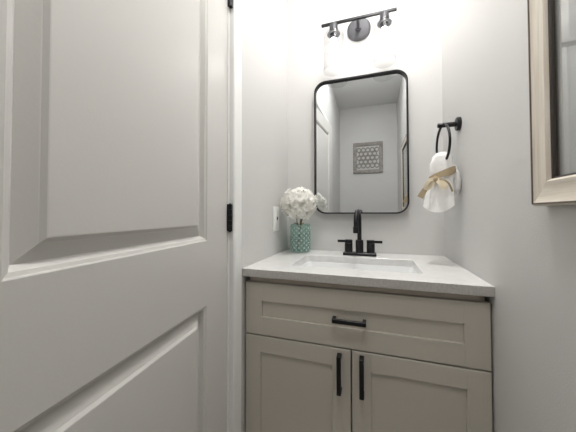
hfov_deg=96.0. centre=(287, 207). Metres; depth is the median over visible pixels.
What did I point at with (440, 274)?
countertop
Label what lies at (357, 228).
faucet
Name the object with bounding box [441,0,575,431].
wall
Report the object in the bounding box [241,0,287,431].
wall
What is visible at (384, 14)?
socket
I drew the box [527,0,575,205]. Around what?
framed picture
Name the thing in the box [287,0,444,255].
wall
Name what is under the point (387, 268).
sink
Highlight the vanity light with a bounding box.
[321,7,396,56]
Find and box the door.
[0,0,232,431]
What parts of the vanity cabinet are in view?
door, handle, handle, handle, drawer, door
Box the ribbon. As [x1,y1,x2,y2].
[418,166,455,198]
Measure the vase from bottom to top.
0.150 m
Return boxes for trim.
[227,7,229,431]
[229,0,241,431]
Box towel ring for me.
[435,117,461,159]
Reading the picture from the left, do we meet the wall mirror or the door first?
the door
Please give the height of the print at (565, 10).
0.644 m
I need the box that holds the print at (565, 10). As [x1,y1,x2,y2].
[555,0,575,174]
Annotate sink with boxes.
[301,261,416,272]
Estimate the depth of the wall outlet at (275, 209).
1.33 m
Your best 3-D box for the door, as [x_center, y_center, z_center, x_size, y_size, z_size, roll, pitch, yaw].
[-0.281,0.086,0.550,0.098,2.020,0.746,0,-1,13]
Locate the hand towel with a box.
[423,152,460,211]
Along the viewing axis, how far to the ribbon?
1.01 m
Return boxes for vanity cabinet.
[246,277,492,431]
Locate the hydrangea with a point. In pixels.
(300, 202)
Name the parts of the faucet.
lever, handle, spout, plate, handle, lever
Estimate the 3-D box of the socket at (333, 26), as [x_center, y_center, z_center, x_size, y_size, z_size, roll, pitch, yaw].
[0.245,-0.952,1.383,0.044,0.046,0.044,0,-1,18]
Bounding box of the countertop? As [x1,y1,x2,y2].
[243,249,494,296]
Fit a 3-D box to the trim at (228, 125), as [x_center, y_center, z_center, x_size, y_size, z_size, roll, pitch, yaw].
[-0.381,0.080,0.574,0.121,2.045,0.758,0,-1,18]
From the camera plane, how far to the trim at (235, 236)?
0.93 m
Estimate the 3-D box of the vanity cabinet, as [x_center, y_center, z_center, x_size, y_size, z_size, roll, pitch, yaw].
[0.297,0.690,1.124,0.804,0.845,0.570,0,-1,18]
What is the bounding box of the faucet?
[338,209,381,256]
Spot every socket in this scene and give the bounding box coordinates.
[329,22,337,30]
[380,10,388,19]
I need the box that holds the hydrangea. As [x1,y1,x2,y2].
[279,186,317,248]
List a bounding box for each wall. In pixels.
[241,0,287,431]
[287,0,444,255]
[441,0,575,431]
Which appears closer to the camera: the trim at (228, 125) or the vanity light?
the trim at (228, 125)
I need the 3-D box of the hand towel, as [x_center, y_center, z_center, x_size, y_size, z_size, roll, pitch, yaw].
[0.625,-0.101,1.053,0.137,0.243,0.087,0,-1,18]
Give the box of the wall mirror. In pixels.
[314,69,408,213]
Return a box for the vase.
[290,227,310,250]
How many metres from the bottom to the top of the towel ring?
0.187 m
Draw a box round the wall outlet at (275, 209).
[273,206,278,230]

